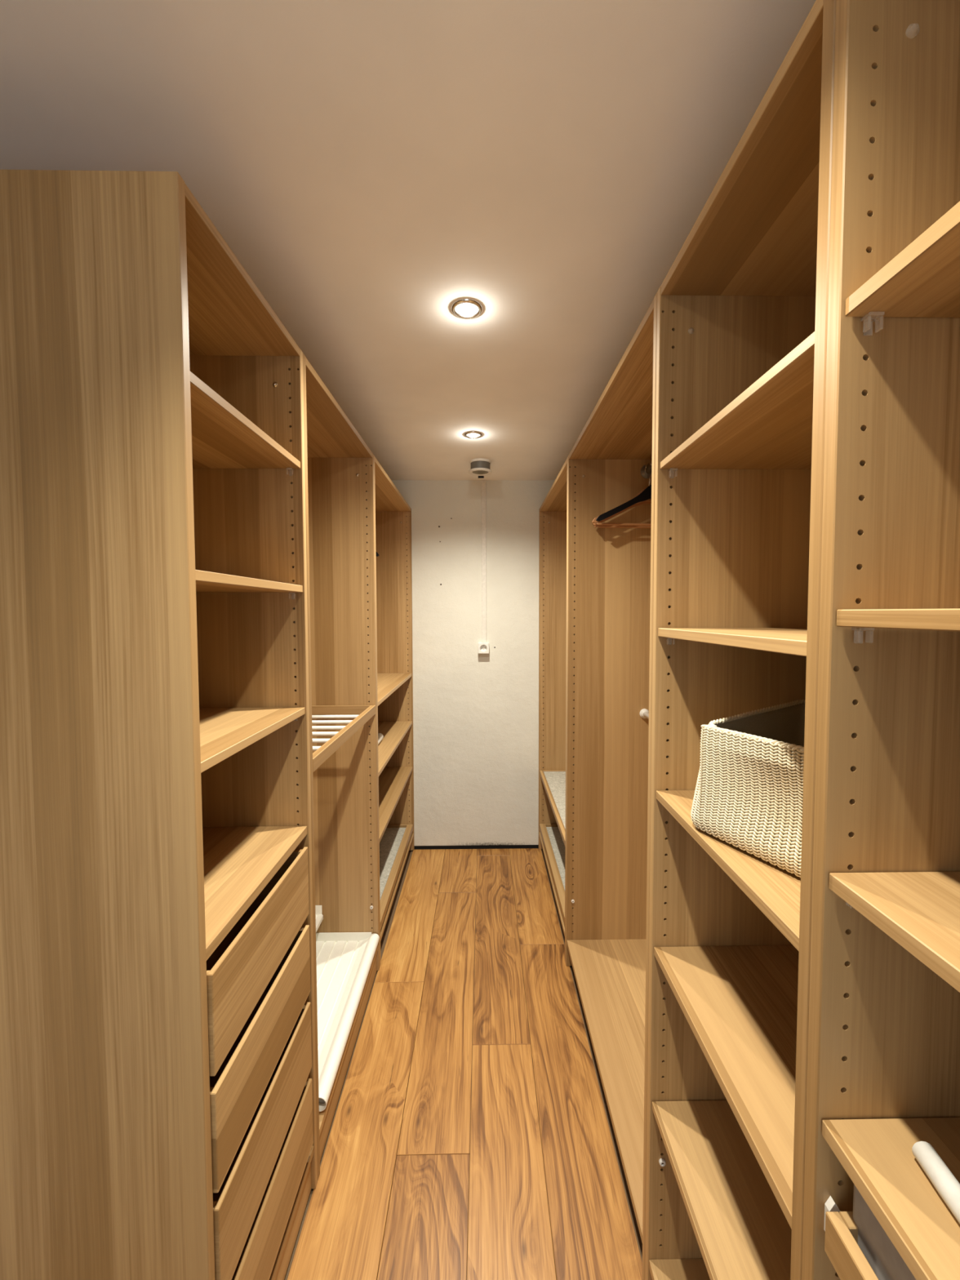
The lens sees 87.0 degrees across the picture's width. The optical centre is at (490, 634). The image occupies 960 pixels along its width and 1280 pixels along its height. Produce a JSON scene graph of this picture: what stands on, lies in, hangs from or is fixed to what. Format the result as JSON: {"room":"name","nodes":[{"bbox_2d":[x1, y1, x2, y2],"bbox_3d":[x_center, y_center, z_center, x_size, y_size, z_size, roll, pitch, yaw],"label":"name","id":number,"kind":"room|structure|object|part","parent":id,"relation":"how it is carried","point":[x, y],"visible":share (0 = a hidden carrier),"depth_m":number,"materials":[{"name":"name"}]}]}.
{"room":"walk-in closet","nodes":[
{"label":"walk-in closet","id":0,"kind":"room"},
{"bbox_2d":[0,0,816,480],"bbox_3d":[-0.055,-0.856,0.873,2.020,0.100,4.321,0,3,-1],"label":"ceiling","id":1,"kind":"structure","parent":0,"point":[373,168],"depth_m":0.85,"materials":[{"name":"paint"}]},
{"bbox_2d":[451,298,482,319],"bbox_3d":[-0.060,-0.820,1.276,0.080,0.007,0.080,0,3,-1],"label":"recessed light","id":2,"kind":"object","parent":1,"relation":"in","point":[465,308],"visible":1,"depth_m":1.27,"materials":[{"name":"silver metal"}]},
{"bbox_3d":[-0.060,-0.821,1.276,0.056,0.005,0.056,0,3,-1],"label":"bulb","id":3,"kind":"part","parent":2,"relation":"part of","materials":[{"name":"white glass"}]},
{"bbox_2d":[464,431,482,439],"bbox_3d":[-0.075,-0.861,2.181,0.080,0.007,0.080,0,3,-1],"label":"recessed light","id":4,"kind":"object","parent":1,"relation":"in","point":[472,434],"visible":1,"depth_m":2.17,"materials":[{"name":"silver metal"}]},
{"bbox_3d":[-0.075,-0.861,2.181,0.056,0.005,0.056,0,3,-1],"label":"bulb","id":5,"kind":"part","parent":4,"relation":"part of","materials":[{"name":"white glass"}]},
{"bbox_2d":[468,458,492,478],"bbox_3d":[-0.053,-0.848,2.578,0.119,0.066,0.126,0,3,-1],"label":"smoke detector","id":6,"kind":"object","parent":1,"relation":"attached to","point":[480,468],"visible":1,"depth_m":2.54,"materials":[{"name":"white plastic"}]},
{"bbox_2d":[284,848,642,1279],"bbox_3d":[-0.053,1.401,0.938,1.915,0.060,4.251,0,3,-1],"label":"floor","id":7,"kind":"structure","parent":0,"point":[471,1136],"depth_m":1.43,"materials":[{"name":"brown wood"}]},
{"bbox_2d":[0,169,317,1279],"bbox_3d":[-0.713,0.363,0.969,0.580,2.012,0.480,0,3,-1],"label":"wardrobe","id":8,"kind":"object","parent":7,"relation":"on","point":[158,1104],"visible":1,"depth_m":0.74,"materials":[{"name":"brown wood"}]},
{"bbox_3d":[-0.712,0.374,0.738,0.575,2.012,0.018,0,3,-1],"label":"panel","id":9,"kind":"part","parent":8,"relation":"part of","materials":[{"name":"brown wood"}]},
{"bbox_3d":[-0.716,-0.632,0.924,0.570,0.018,0.445,0,3,-1],"label":"panel","id":10,"kind":"part","parent":8,"relation":"part of","materials":[{"name":"brown wood"}]},
{"bbox_2d":[190,371,300,468],"bbox_3d":[-0.714,-0.379,0.935,0.564,0.016,0.442,0,3,-1],"label":"shelf","id":11,"kind":"object","parent":8,"relation":"attached to","point":[223,437],"depth_m":0.97,"materials":[{"name":"brown wood"}]},
{"bbox_2d":[195,569,302,592],"bbox_3d":[-0.714,-0.096,0.948,0.564,0.016,0.442,0,3,-1],"label":"shelf","id":12,"kind":"object","parent":8,"relation":"attached to","point":[205,581],"depth_m":0.95,"materials":[{"name":"brown wood"}]},
{"bbox_2d":[199,706,305,773],"bbox_3d":[-0.713,0.188,0.961,0.564,0.016,0.442,0,3,-1],"label":"shelf","id":13,"kind":"object","parent":8,"relation":"attached to","point":[224,731],"depth_m":0.99,"materials":[{"name":"brown wood"}]},
{"bbox_3d":[-0.719,0.353,1.200,0.575,2.012,0.018,0,3,-1],"label":"panel","id":14,"kind":"part","parent":8,"relation":"part of","materials":[{"name":"brown wood"}]},
{"bbox_2d":[202,826,306,959],"bbox_3d":[-0.713,0.472,0.973,0.564,0.020,0.442,0,3,-1],"label":"shelf","id":15,"kind":"object","parent":8,"relation":"attached to","point":[239,862],"depth_m":1.01,"materials":[{"name":"brown wood"}]},
{"bbox_3d":[-0.673,0.584,0.971,0.500,0.160,0.418,0,3,-1],"label":"drawer","id":16,"kind":"part","parent":8,"relation":"part of","materials":[{"name":"brown wood"}]},
{"bbox_3d":[-0.672,0.770,0.980,0.500,0.160,0.418,0,3,-1],"label":"drawer","id":17,"kind":"part","parent":8,"relation":"part of","materials":[{"name":"brown wood"}]},
{"bbox_3d":[-0.672,0.957,0.988,0.500,0.160,0.418,0,3,-1],"label":"drawer","id":18,"kind":"part","parent":8,"relation":"part of","materials":[{"name":"brown wood"}]},
{"bbox_3d":[-0.672,1.145,0.996,0.500,0.160,0.418,0,3,-1],"label":"drawer","id":19,"kind":"part","parent":8,"relation":"part of","materials":[{"name":"brown wood"}]},
{"bbox_3d":[-0.713,1.265,1.009,0.569,0.018,0.445,0,3,-1],"label":"panel","id":20,"kind":"part","parent":8,"relation":"part of","materials":[{"name":"brown wood"}]},
{"bbox_2d":[302,352,379,1180],"bbox_3d":[-0.722,0.336,1.587,0.579,2.012,0.756,0,3,-1],"label":"wardrobe","id":21,"kind":"object","parent":7,"relation":"on","point":[339,464],"visible":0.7,"depth_m":1.93,"materials":[{"name":"brown wood"}]},
{"bbox_3d":[-0.719,0.352,1.218,0.575,2.012,0.018,0,3,-1],"label":"panel","id":22,"kind":"part","parent":21,"relation":"part of","materials":[{"name":"brown wood"}]},
{"bbox_3d":[-0.716,0.316,1.404,0.527,0.012,0.012,0,3,-1],"label":"rod","id":23,"kind":"part","parent":21,"relation":"part of","materials":[{"name":"white metal"}]},
{"bbox_2d":[315,905,323,932],"bbox_3d":[-0.818,1.095,1.625,0.337,0.061,0.708,0,3,-1],"label":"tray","id":24,"kind":"object","parent":21,"relation":"on","point":[318,908],"depth_m":1.98,"materials":[{"name":"white plastic"}]},
{"bbox_3d":[-0.718,0.312,1.489,0.527,0.012,0.012,0,3,-1],"label":"rod","id":25,"kind":"part","parent":21,"relation":"part of","materials":[{"name":"white metal"}]},
{"bbox_3d":[-0.719,0.308,1.575,0.527,0.012,0.012,0,3,-1],"label":"rod","id":26,"kind":"part","parent":21,"relation":"part of","materials":[{"name":"white metal"}]},
{"bbox_3d":[-0.720,0.305,1.657,0.527,0.012,0.012,0,3,-1],"label":"rod","id":27,"kind":"part","parent":21,"relation":"part of","materials":[{"name":"white metal"}]},
{"bbox_3d":[-0.722,0.301,1.744,0.527,0.012,0.012,0,3,-1],"label":"rod","id":28,"kind":"part","parent":21,"relation":"part of","materials":[{"name":"white metal"}]},
{"bbox_3d":[-0.723,0.297,1.834,0.527,0.012,0.012,0,3,-1],"label":"rod","id":29,"kind":"part","parent":21,"relation":"part of","materials":[{"name":"white metal"}]},
{"bbox_3d":[-0.725,-0.660,1.542,0.570,0.018,0.720,0,3,-1],"label":"panel","id":30,"kind":"part","parent":21,"relation":"part of","materials":[{"name":"brown wood"}]},
{"bbox_3d":[-0.730,0.320,1.955,0.575,2.012,0.018,0,3,-1],"label":"panel","id":31,"kind":"part","parent":21,"relation":"part of","materials":[{"name":"brown wood"}]},
{"bbox_2d":[315,932,379,1111],"bbox_3d":[-0.704,1.199,1.645,0.545,0.050,0.678,0,3,-1],"label":"tray","id":32,"kind":"object","parent":21,"relation":"on","point":[344,960],"depth_m":1.72,"materials":[{"name":"white plastic"}]},
{"bbox_3d":[-0.722,1.242,1.627,0.569,0.018,0.720,0,3,-1],"label":"panel","id":33,"kind":"part","parent":21,"relation":"part of","materials":[{"name":"white wood"}]},
{"bbox_2d":[373,455,414,967],"bbox_3d":[-0.738,0.297,2.470,0.575,2.012,1.010,0,3,-1],"label":"wardrobe","id":34,"kind":"object","parent":7,"relation":"on","point":[393,513],"visible":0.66,"depth_m":2.92,"materials":[{"name":"brown wood"}]},
{"bbox_3d":[-0.730,0.319,1.974,0.575,2.012,0.018,0,3,-1],"label":"panel","id":35,"kind":"part","parent":34,"relation":"part of","materials":[{"name":"brown wood"}]},
{"bbox_2d":[377,733,383,744],"bbox_3d":[-0.549,0.512,2.367,0.038,0.038,0.300,0,3,-1],"label":"roll","id":36,"kind":"object","parent":34,"relation":"on","point":[380,736],"visible":0.27,"depth_m":2.46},
{"bbox_3d":[-0.738,-0.699,2.425,0.570,0.018,0.975,0,3,-1],"label":"panel","id":37,"kind":"part","parent":34,"relation":"part of","materials":[{"name":"brown wood"}]},
{"bbox_2d":[377,673,411,706],"bbox_3d":[-0.736,0.254,2.467,0.564,0.018,0.973,0,3,-1],"label":"shelf","id":38,"kind":"object","parent":34,"relation":"attached to","point":[387,683],"depth_m":2.55,"materials":[{"name":"brown wood"}]},
{"bbox_3d":[-0.745,0.275,2.965,0.575,2.012,0.018,0,3,-1],"label":"panel","id":39,"kind":"part","parent":34,"relation":"part of","materials":[{"name":"brown wood"}]},
{"bbox_2d":[377,720,412,776],"bbox_3d":[-0.735,0.536,2.480,0.564,0.018,0.973,0,3,-1],"label":"shelf","id":40,"kind":"object","parent":34,"relation":"attached to","point":[393,732],"depth_m":2.58,"materials":[{"name":"brown wood"}]},
{"bbox_2d":[378,766,412,842],"bbox_3d":[-0.735,0.806,2.492,0.564,0.018,0.973,0,3,-1],"label":"shelf","id":41,"kind":"object","parent":34,"relation":"attached to","point":[393,780],"depth_m":2.59,"materials":[{"name":"brown wood"}]},
{"bbox_2d":[379,824,413,929],"bbox_3d":[-0.729,1.159,2.508,0.553,0.034,0.969,0,3,-1],"label":"tray","id":42,"kind":"object","parent":34,"relation":"on","point":[394,842],"depth_m":2.61,"materials":[{"name":"beige wood"}]},
{"bbox_3d":[-0.735,1.206,2.510,0.569,0.018,0.975,0,3,-1],"label":"panel","id":43,"kind":"part","parent":34,"relation":"part of","materials":[{"name":"brown wood"}]},
{"bbox_2d":[538,456,568,962],"bbox_3d":[0.579,0.293,2.496,0.575,2.012,0.997,0,3,-1],"label":"wardrobe","id":44,"kind":"object","parent":7,"relation":"on","point":[553,513],"visible":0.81,"depth_m":2.95,"materials":[{"name":"brown wood"}]},
{"bbox_3d":[0.579,1.202,2.536,0.569,0.018,0.962,0,3,-1],"label":"panel","id":45,"kind":"part","parent":44,"relation":"part of","materials":[{"name":"brown wood"}]},
{"bbox_2d":[539,823,564,924],"bbox_3d":[0.573,1.158,2.534,0.553,0.034,0.956,0,3,-1],"label":"tray","id":46,"kind":"object","parent":44,"relation":"on","point":[553,846],"depth_m":2.62,"materials":[{"name":"beige wood"}]},
{"bbox_3d":[0.571,0.271,2.985,0.575,2.012,0.018,0,3,-1],"label":"panel","id":47,"kind":"part","parent":44,"relation":"part of","materials":[{"name":"brown wood"}]},
{"bbox_2d":[539,769,565,844],"bbox_3d":[0.573,0.831,2.520,0.553,0.022,0.956,0,3,-1],"label":"tray","id":48,"kind":"object","parent":44,"relation":"on","point":[553,781],"depth_m":2.63,"materials":[{"name":"beige wood"}]},
{"bbox_3d":[0.575,-0.703,2.451,0.570,0.018,0.962,0,3,-1],"label":"panel","id":49,"kind":"part","parent":44,"relation":"part of","materials":[{"name":"brown wood"}]},
{"bbox_3d":[0.586,0.315,2.007,0.575,2.012,0.018,0,3,-1],"label":"panel","id":50,"kind":"part","parent":44,"relation":"part of","materials":[{"name":"brown wood"}]},
{"bbox_2d":[565,292,657,1279],"bbox_3d":[0.594,0.337,1.498,0.575,2.012,0.999,0,3,-1],"label":"wardrobe","id":51,"kind":"object","parent":7,"relation":"on","point":[611,570],"visible":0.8,"depth_m":1.95,"materials":[{"name":"brown wood"}]},
{"bbox_3d":[0.594,1.244,1.538,0.569,0.018,0.964,0,3,-1],"label":"panel","id":52,"kind":"part","parent":51,"relation":"part of","materials":[{"name":"brown wood"}]},
{"bbox_3d":[0.586,0.316,1.988,0.575,2.012,0.018,0,3,-1],"label":"panel","id":53,"kind":"part","parent":51,"relation":"part of","materials":[{"name":"brown wood"}]},
{"bbox_3d":[0.590,-0.659,1.454,0.570,0.018,0.964,0,3,-1],"label":"panel","id":54,"kind":"part","parent":51,"relation":"part of","materials":[{"name":"brown wood"}]},
{"bbox_2d":[592,465,651,528],"bbox_3d":[0.598,-0.521,1.910,0.426,0.234,0.013,0,3,-2],"label":"hanger","id":55,"kind":"object","parent":51,"relation":"hanging from","point":[643,502],"visible":0.3,"depth_m":1.91,"materials":[{"name":"brown wood"}]},
{"bbox_2d":[591,462,652,525],"bbox_3d":[0.590,-0.523,1.879,0.426,0.234,0.013,0,3,-2],"label":"hanger","id":56,"kind":"object","parent":51,"relation":"hanging from","point":[596,522],"visible":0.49,"depth_m":1.88,"materials":[{"name":"brown wood"}]},
{"bbox_2d":[595,460,652,521],"bbox_3d":[0.597,-0.526,1.843,0.426,0.224,0.013,0,3,-2],"label":"hanger","id":57,"kind":"object","parent":51,"relation":"hanging from","point":[646,495],"visible":0.38,"depth_m":1.83,"materials":[{"name":"black paint"}]},
{"bbox_3d":[0.608,0.328,1.498,0.021,0.021,0.962,0,3,-1],"label":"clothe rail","id":58,"kind":"part","parent":51,"relation":"part of","materials":[{"name":"white plastic"}]},
{"bbox_3d":[0.606,-0.604,1.456,0.025,0.025,0.962,0,3,-1],"label":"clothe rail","id":59,"kind":"part","parent":51,"relation":"part of","materials":[{"name":"grey metal"}]},
{"bbox_3d":[0.601,0.359,1.008,0.575,2.012,0.018,0,3,-1],"label":"panel","id":60,"kind":"part","parent":51,"relation":"part of","materials":[{"name":"brown wood"}]},
{"bbox_2d":[644,0,835,1279],"bbox_3d":[0.605,0.370,0.758,0.575,2.012,0.482,0,3,-1],"label":"wardrobe","id":61,"kind":"object","parent":7,"relation":"on","point":[742,327],"visible":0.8,"depth_m":0.92,"materials":[{"name":"brown wood"}]},
{"bbox_3d":[0.606,1.272,0.798,0.569,0.018,0.447,0,3,-1],"label":"panel","id":62,"kind":"part","parent":61,"relation":"part of","materials":[{"name":"brown wood"}]},
{"bbox_2d":[652,1100,791,1279],"bbox_3d":[0.604,0.938,0.783,0.564,0.016,0.444,0,3,-1],"label":"shelf","id":63,"kind":"object","parent":61,"relation":"attached to","point":[742,1232],"depth_m":0.84,"materials":[{"name":"brown wood"}]},
{"bbox_2d":[653,945,799,1229],"bbox_3d":[0.603,0.624,0.769,0.564,0.016,0.444,0,3,-1],"label":"shelf","id":64,"kind":"object","parent":61,"relation":"attached to","point":[739,1003],"depth_m":0.79,"materials":[{"name":"brown wood"}]},
{"bbox_2d":[656,790,800,951],"bbox_3d":[0.603,0.315,0.755,0.564,0.016,0.444,0,3,-1],"label":"shelf","id":65,"kind":"object","parent":61,"relation":"attached to","point":[775,891],"depth_m":0.66,"materials":[{"name":"brown wood"}]},
{"bbox_3d":[0.601,0.360,0.990,0.575,2.012,0.018,0,3,-1],"label":"panel","id":66,"kind":"part","parent":61,"relation":"part of","materials":[{"name":"brown wood"}]},
{"bbox_2d":[657,627,807,656],"bbox_3d":[0.602,0.004,0.741,0.564,0.016,0.444,0,3,-1],"label":"shelf","id":67,"kind":"object","parent":61,"relation":"attached to","point":[791,641],"depth_m":0.70,"materials":[{"name":"brown wood"}]},
{"bbox_2d":[660,331,814,469],"bbox_3d":[0.601,-0.307,0.727,0.564,0.014,0.444,0,3,-1],"label":"shelf","id":68,"kind":"object","parent":61,"relation":"attached to","point":[768,425],"depth_m":0.74,"materials":[{"name":"brown wood"}]},
{"bbox_3d":[0.601,-0.626,0.713,0.570,0.018,0.447,0,3,-1],"label":"panel","id":69,"kind":"part","parent":61,"relation":"part of","materials":[{"name":"brown wood"}]},
{"bbox_2d":[690,699,805,877],"bbox_3d":[0.504,0.212,0.743,0.307,0.184,0.290,-1,3,-26],"label":"basket","id":70,"kind":"object","parent":61,"relation":"on","point":[748,793],"visible":0.46,"depth_m":0.71,"materials":[{"name":"wicker"}]},
{"bbox_3d":[0.608,0.381,0.526,0.575,2.012,0.018,0,3,-1],"label":"panel","id":71,"kind":"part","parent":61,"relation":"part of","materials":[{"name":"brown wood"}]},
{"bbox_2d":[801,0,959,1279],"bbox_3d":[0.612,0.392,0.267,0.575,2.012,0.499,0,3,-1],"label":"wardrobe","id":72,"kind":"object","parent":7,"relation":"on","point":[883,1058],"visible":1,"depth_m":0.47,"materials":[{"name":"brown wood"}]},
{"bbox_2d":[853,1184,915,1279],"bbox_3d":[0.572,0.559,0.286,0.451,0.088,0.405,0,3,-1],"label":"storage box","id":73,"kind":"object","parent":72,"relation":"on","point":[884,1259],"visible":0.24,"depth_m":0.45,"materials":[{"name":"grey fabric"}]},
{"bbox_2d":[822,1117,959,1279],"bbox_3d":[0.610,0.493,0.271,0.564,0.016,0.462,0,3,-1],"label":"shelf","id":74,"kind":"object","parent":72,"relation":"attached to","point":[876,1153],"depth_m":0.44,"materials":[{"name":"brown wood"}]},
{"bbox_2d":[829,871,959,992],"bbox_3d":[0.610,0.245,0.260,0.564,0.016,0.462,0,3,-1],"label":"shelf","id":75,"kind":"object","parent":72,"relation":"attached to","point":[920,911],"depth_m":0.43,"materials":[{"name":"brown wood"}]},
{"bbox_2d":[836,608,959,631],"bbox_3d":[0.609,-0.006,0.249,0.564,0.016,0.462,0,3,-1],"label":"shelf","id":76,"kind":"object","parent":72,"relation":"attached to","point":[848,620],"depth_m":0.41,"materials":[{"name":"brown wood"}]},
{"bbox_2d":[845,201,959,317],"bbox_3d":[0.609,-0.289,0.236,0.564,0.016,0.462,0,3,-1],"label":"shelf","id":77,"kind":"object","parent":72,"relation":"attached to","point":[922,280],"depth_m":0.42,"materials":[{"name":"brown wood"}]},
{"bbox_2d":[911,1141,959,1223],"bbox_3d":[0.378,0.473,0.324,0.019,0.019,0.281,0,3,6],"label":"rod","id":78,"kind":"object","parent":72,"relation":"on","point":[943,1180],"visible":1,"depth_m":0.43,"materials":[{"name":"white plastic"}]},
{"bbox_2d":[391,480,554,845],"bbox_3d":[-0.088,0.179,3.031,1.904,2.159,0.101,0,3,-1],"label":"wall","id":79,"kind":"structure","parent":0,"point":[476,715],"depth_m":2.98,"materials":[{"name":"beige paint"}]},
{"bbox_2d":[413,844,538,849],"bbox_3d":[-0.086,1.272,3.049,1.892,0.025,0.022,0,3,-1],"label":"baseboard","id":80,"kind":"structure","parent":79,"relation":"attached to","point":[485,846],"depth_m":3.04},
{"bbox_2d":[477,642,488,653],"bbox_3d":[-0.042,0.076,2.957,0.065,0.064,0.040,0,3,-1],"label":"wall socket","id":81,"kind":"object","parent":79,"relation":"attached to","point":[482,647],"visible":1,"depth_m":2.94,"materials":[{"name":"white plastic"}]},
{"bbox_2d":[480,480,486,642],"bbox_3d":[-0.039,-0.427,2.950,0.031,0.940,0.010,0,3,-1],"label":"cable conduit","id":82,"kind":"object","parent":79,"relation":"attached to","point":[483,482],"visible":1,"depth_m":2.94,"materials":[{"name":"paint"}]}
]}

